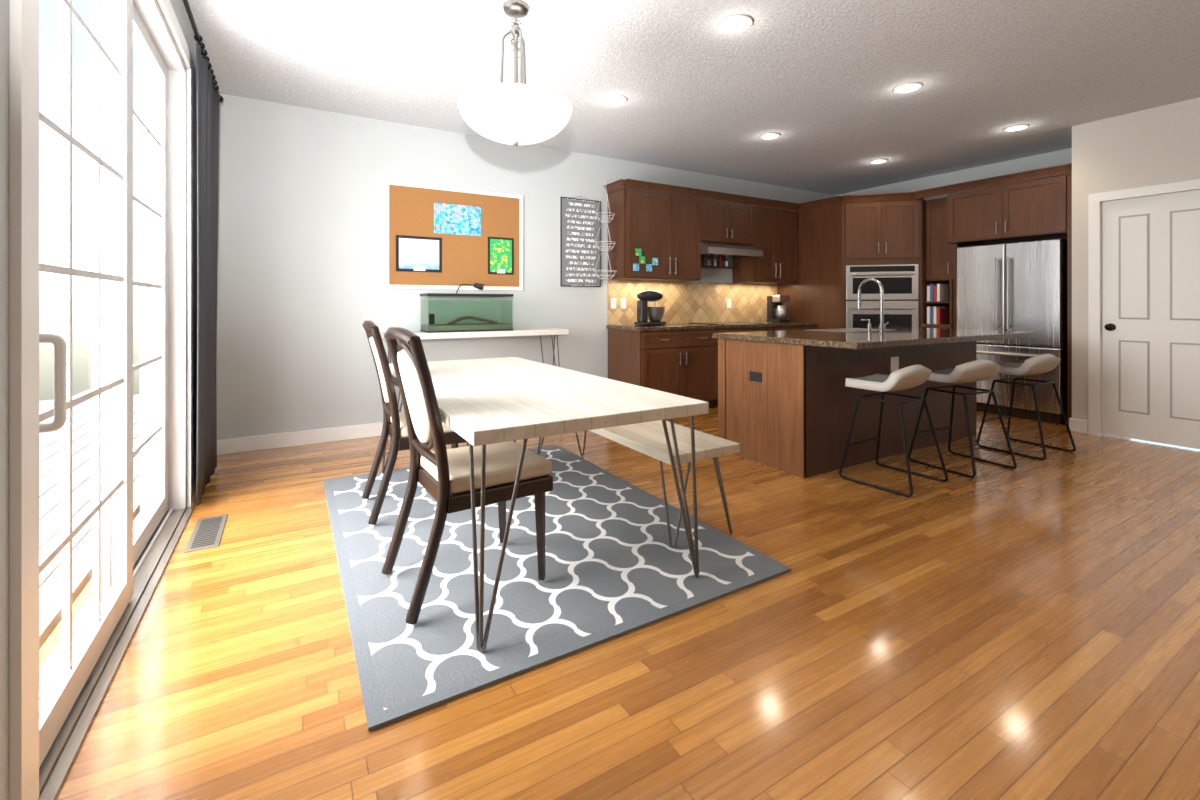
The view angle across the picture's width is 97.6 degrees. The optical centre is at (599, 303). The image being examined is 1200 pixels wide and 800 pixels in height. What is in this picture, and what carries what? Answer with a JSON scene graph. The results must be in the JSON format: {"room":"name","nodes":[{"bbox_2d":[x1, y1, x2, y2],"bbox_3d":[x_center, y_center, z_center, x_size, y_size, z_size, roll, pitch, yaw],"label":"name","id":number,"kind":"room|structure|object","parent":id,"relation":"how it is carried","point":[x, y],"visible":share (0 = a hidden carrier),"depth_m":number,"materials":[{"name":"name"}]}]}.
{"room":"kitchen dining room","nodes":[
{"label":"kitchen dining room","id":0,"kind":"room"},
{"bbox_2d":[0,0,201,799],"bbox_3d":[-0.956,-0.230,0.441,0.200,2.760,8.130,0,0,-31],"label":"wall","id":1,"kind":"structure","parent":0,"point":[177,5],"depth_m":1.07,"materials":[{"name":"grey paint"}]},
{"bbox_2d":[9,0,193,799],"bbox_3d":[-1.840,-0.128,2.012,0.211,2.555,2.235,0,0,-31],"label":"door frame","id":2,"kind":"structure","parent":1,"relation":"attached to","point":[53,706],"depth_m":1.74,"materials":[{"name":"white plastic"}]},
{"bbox_2d":[183,0,223,505],"bbox_3d":[-1.964,-0.203,2.426,0.076,2.645,3.274,0,0,-31],"label":"curtain","id":3,"kind":"object","parent":1,"relation":"attached to","point":[208,100],"visible":1,"depth_m":3.24,"materials":[{"name":"black fabric"}]},
{"bbox_2d":[216,93,834,439],"bbox_3d":[0.234,-0.230,5.976,7.870,2.760,0.200,0,0,-31],"label":"wall","id":4,"kind":"structure","parent":0,"point":[301,262],"depth_m":4.47,"materials":[{"name":"grey paint"}]},
{"bbox_2d":[385,180,522,290],"bbox_3d":[-1.328,-0.610,4.924,1.290,0.950,0.024,0,0,-31],"label":"bulletin board","id":5,"kind":"object","parent":4,"relation":"attached to","point":[437,237],"visible":0.99,"depth_m":4.88,"materials":[{"name":"brown"}]},
{"bbox_2d":[560,196,600,286],"bbox_3d":[-0.204,-0.669,5.588,0.480,0.969,0.021,0,0,-31],"label":"sign","id":6,"kind":"object","parent":4,"relation":"attached to","point":[580,225],"visible":0.99,"depth_m":5.57,"materials":[{"name":"black plastic"}]},
{"bbox_2d":[608,279,776,324],"bbox_3d":[1.248,-0.021,6.447,2.695,0.499,0.013,0,0,-30],"label":"backsplash","id":7,"kind":"structure","parent":4,"relation":"attached to","point":[684,302],"depth_m":6.39,"materials":[{"name":"tile"}]},
{"bbox_2d":[39,407,1199,799],"bbox_3d":[2.289,1.180,2.468,7.890,0.060,8.330,0,0,-31],"label":"floor","id":8,"kind":"structure","parent":0,"point":[1029,631],"depth_m":1.70,"materials":[{"name":"brown wood"}]},
{"bbox_2d":[184,514,227,552],"bbox_3d":[-1.975,1.146,2.643,0.130,0.006,0.440,0,0,-31],"label":"floor vent","id":9,"kind":"object","parent":8,"relation":"in","point":[207,532],"visible":1,"depth_m":2.62,"materials":[{"name":"metal"}]},
{"bbox_2d":[380,328,568,442],"bbox_3d":[-1.106,0.697,4.824,1.650,0.903,0.375,0,0,-31],"label":"console table","id":10,"kind":"object","parent":8,"relation":"on","point":[528,331],"visible":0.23,"depth_m":4.72,"materials":[{"name":"wood"}]},
{"bbox_2d":[420,283,513,332],"bbox_3d":[-1.206,0.023,4.767,0.766,0.441,0.326,0,0,-31],"label":"aquarium","id":11,"kind":"object","parent":10,"relation":"on","point":[431,327],"visible":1,"depth_m":4.67,"materials":[{"name":"black plastic"}]},
{"bbox_2d":[323,445,790,731],"bbox_3d":[-0.483,1.144,2.826,1.675,0.011,2.300,0,0,-31],"label":"rug","id":12,"kind":"object","parent":8,"relation":"on","point":[612,570],"visible":0.9,"depth_m":2.19,"materials":[{"name":"grey fabric"}]},
{"bbox_2d":[362,320,468,524],"bbox_3d":[-1.026,0.610,2.996,0.596,1.039,0.450,0,0,-29],"label":"dining chair","id":13,"kind":"object","parent":12,"relation":"on","point":[397,428],"visible":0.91,"depth_m":2.75,"materials":[{"name":"brown wood"}]},
{"bbox_2d":[381,327,552,624],"bbox_3d":[-0.554,0.610,2.176,0.596,1.039,0.450,0,0,-33],"label":"dining chair","id":14,"kind":"object","parent":12,"relation":"on","point":[444,473],"visible":1,"depth_m":2.07,"materials":[{"name":"brown wood"}]},
{"bbox_2d":[382,357,708,651],"bbox_3d":[-0.523,0.770,2.849,0.990,0.731,2.160,0,0,-31],"label":"dining table","id":15,"kind":"object","parent":12,"relation":"on","point":[485,401],"visible":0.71,"depth_m":2.15,"materials":[{"name":"wood"}]},
{"bbox_2d":[537,420,739,547],"bbox_3d":[0.102,0.921,3.205,0.430,0.453,1.620,0,0,-31],"label":"bench","id":16,"kind":"object","parent":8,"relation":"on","point":[648,438],"visible":0.66,"depth_m":2.63,"materials":[{"name":"wood"}]},
{"bbox_2d":[604,163,1071,424],"bbox_3d":[2.519,-0.073,5.466,3.990,2.444,2.994,0,0,-31],"label":"kitchen cabinets","id":17,"kind":"object","parent":8,"relation":"on","point":[663,241],"visible":0.71,"depth_m":5.97,"materials":[{"name":"brown wood"}]},
{"bbox_2d":[594,178,615,279],"bbox_3d":[0.059,-0.803,5.559,0.251,1.090,0.245,0,0,-31],"label":"wire basket","id":18,"kind":"object","parent":17,"relation":"hanging from","point":[602,221],"visible":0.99,"depth_m":5.55,"materials":[{"name":"silver metal"}]},
{"bbox_2d":[634,290,665,324],"bbox_3d":[0.551,0.039,5.733,0.354,0.379,0.224,0,0,-31],"label":"stand mixer","id":19,"kind":"object","parent":17,"relation":"on","point":[654,314],"visible":1,"depth_m":5.67,"materials":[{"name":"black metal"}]},
{"bbox_2d":[700,242,762,258],"bbox_3d":[1.463,-0.640,6.293,0.870,0.149,0.480,0,0,-30],"label":"range hood","id":20,"kind":"object","parent":17,"relation":"attached to","point":[719,250],"depth_m":6.15,"materials":[{"name":"silver metal"}]},
{"bbox_2d":[767,295,789,321],"bbox_3d":[2.299,0.058,6.769,0.227,0.340,0.228,0,0,-31],"label":"coffee maker","id":21,"kind":"object","parent":17,"relation":"on","point":[776,312],"visible":1,"depth_m":6.72,"materials":[{"name":"black plastic"}]},
{"bbox_2d":[846,264,918,327],"bbox_3d":[3.308,0.125,6.153,0.770,1.170,0.071,0,0,14],"label":"wall oven","id":22,"kind":"object","parent":17,"relation":"attached to","point":[899,282],"visible":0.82,"depth_m":6.15,"materials":[{"name":"silver metal"}]},
{"bbox_2d":[712,278,1034,477],"bbox_3d":[2.228,0.463,4.237,2.380,1.371,1.240,0,0,-31],"label":"kitchen island","id":23,"kind":"object","parent":8,"relation":"on","point":[784,397],"visible":0.93,"depth_m":3.81,"materials":[{"name":"brown wood"}]},
{"bbox_2d":[839,365,947,496],"bbox_3d":[1.908,0.766,3.422,0.488,0.767,0.466,0,0,-34],"label":"bar stool","id":24,"kind":"object","parent":8,"relation":"on","point":[912,376],"visible":1,"depth_m":3.36,"materials":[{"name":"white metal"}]},
{"bbox_2d":[908,359,1016,477],"bbox_3d":[2.574,0.766,3.745,0.488,0.767,0.466,0,0,-25],"label":"bar stool","id":25,"kind":"object","parent":8,"relation":"on","point":[978,370],"visible":0.94,"depth_m":3.65,"materials":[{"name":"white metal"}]},
{"bbox_2d":[957,238,1067,423],"bbox_3d":[4.388,0.261,5.521,0.694,1.772,0.910,0,0,-31],"label":"refrigerator","id":26,"kind":"object","parent":8,"relation":"on","point":[1014,286],"visible":0.77,"depth_m":5.27,"materials":[{"name":"silver metal"}]},
{"bbox_2d":[976,354,1075,459],"bbox_3d":[3.358,0.766,4.149,0.488,0.767,0.466,0,0,-28],"label":"bar stool","id":27,"kind":"object","parent":8,"relation":"on","point":[1044,363],"visible":0.94,"depth_m":4.06,"materials":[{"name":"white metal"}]},
{"bbox_2d":[181,0,1199,194],"bbox_3d":[2.289,-1.640,2.468,7.890,0.060,8.330,0,0,-31],"label":"ceiling","id":28,"kind":"structure","parent":0,"point":[821,75],"depth_m":3.56,"materials":[{"name":"white paint"}]},
{"bbox_2d":[458,0,571,145],"bbox_3d":[-0.456,-1.232,2.842,0.610,0.756,0.610,0,0,-31],"label":"pendant light","id":29,"kind":"object","parent":28,"relation":"hanging from","point":[515,114],"visible":1,"depth_m":2.69,"materials":[{"name":"white glass"}]},
{"bbox_2d":[603,95,626,104],"bbox_3d":[0.119,-1.604,4.132,0.194,0.010,0.194,0,0,-31],"label":"recessed light","id":30,"kind":"object","parent":28,"relation":"in","point":[611,99],"visible":1,"depth_m":4.12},
{"bbox_2d":[719,14,752,32],"bbox_3d":[0.779,-1.604,3.012,0.194,0.010,0.194,0,0,-31],"label":"recessed light","id":31,"kind":"object","parent":28,"relation":"in","point":[737,23],"visible":1,"depth_m":3.01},
{"bbox_2d":[760,132,780,139],"bbox_3d":[1.627,-1.604,5.021,0.194,0.010,0.194,0,0,-31],"label":"recessed light","id":32,"kind":"object","parent":28,"relation":"in","point":[767,136],"visible":1,"depth_m":5.01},
{"bbox_2d":[869,159,887,163],"bbox_3d":[3.135,-1.604,5.909,0.194,0.010,0.194,0,0,-31],"label":"recessed light","id":33,"kind":"object","parent":28,"relation":"in","point":[876,161],"visible":1,"depth_m":5.92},
{"bbox_2d":[893,82,922,93],"bbox_3d":[2.287,-1.604,3.900,0.194,0.010,0.194,0,0,-31],"label":"recessed light","id":34,"kind":"object","parent":28,"relation":"in","point":[909,87],"visible":1,"depth_m":3.90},
{"bbox_2d":[1003,124,1029,131],"bbox_3d":[3.795,-1.604,4.789,0.194,0.010,0.194,0,0,-31],"label":"recessed light","id":35,"kind":"object","parent":28,"relation":"in","point":[1018,127],"visible":1,"depth_m":4.78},
{"bbox_2d":[835,148,1071,199],"bbox_3d":[4.334,-0.230,6.534,0.200,2.760,3.000,0,0,-31],"label":"wall","id":36,"kind":"structure","parent":0,"point":[1060,157],"depth_m":6.17,"materials":[{"name":"grey paint"}]},
{"bbox_2d":[1072,97,1199,434],"bbox_3d":[6.031,-0.230,2.815,1.050,2.760,5.130,0,0,-31],"label":"wall","id":37,"kind":"structure","parent":0,"point":[1159,145],"depth_m":4.51,"materials":[{"name":"grey paint"}]},
{"bbox_2d":[193,418,1087,501],"bbox_3d":[2.377,1.093,3.555,10.440,0.115,3.682,0,0,16],"label":"baseboard","id":38,"kind":"structure","parent":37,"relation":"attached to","point":[288,439],"depth_m":4.28,"materials":[{"name":"white wood"}]},
{"bbox_2d":[1088,179,1199,448],"bbox_3d":[4.569,0.090,4.290,0.101,2.120,0.865,0,0,-31],"label":"pantry door","id":39,"kind":"structure","parent":37,"relation":"in","point":[1144,252],"depth_m":4.37,"materials":[{"name":"white paint"}]},
{"label":"outside","id":40,"kind":"structure","parent":0,"visible":0},
{"bbox_2d":[39,394,139,649],"bbox_3d":[-3.749,0.695,1.273,3.632,1.150,12.000,0,0,-31],"label":"ground","id":41,"kind":"structure","parent":40,"point":[50,443],"depth_m":3.15,"materials":[{"name":"white"}]}
]}

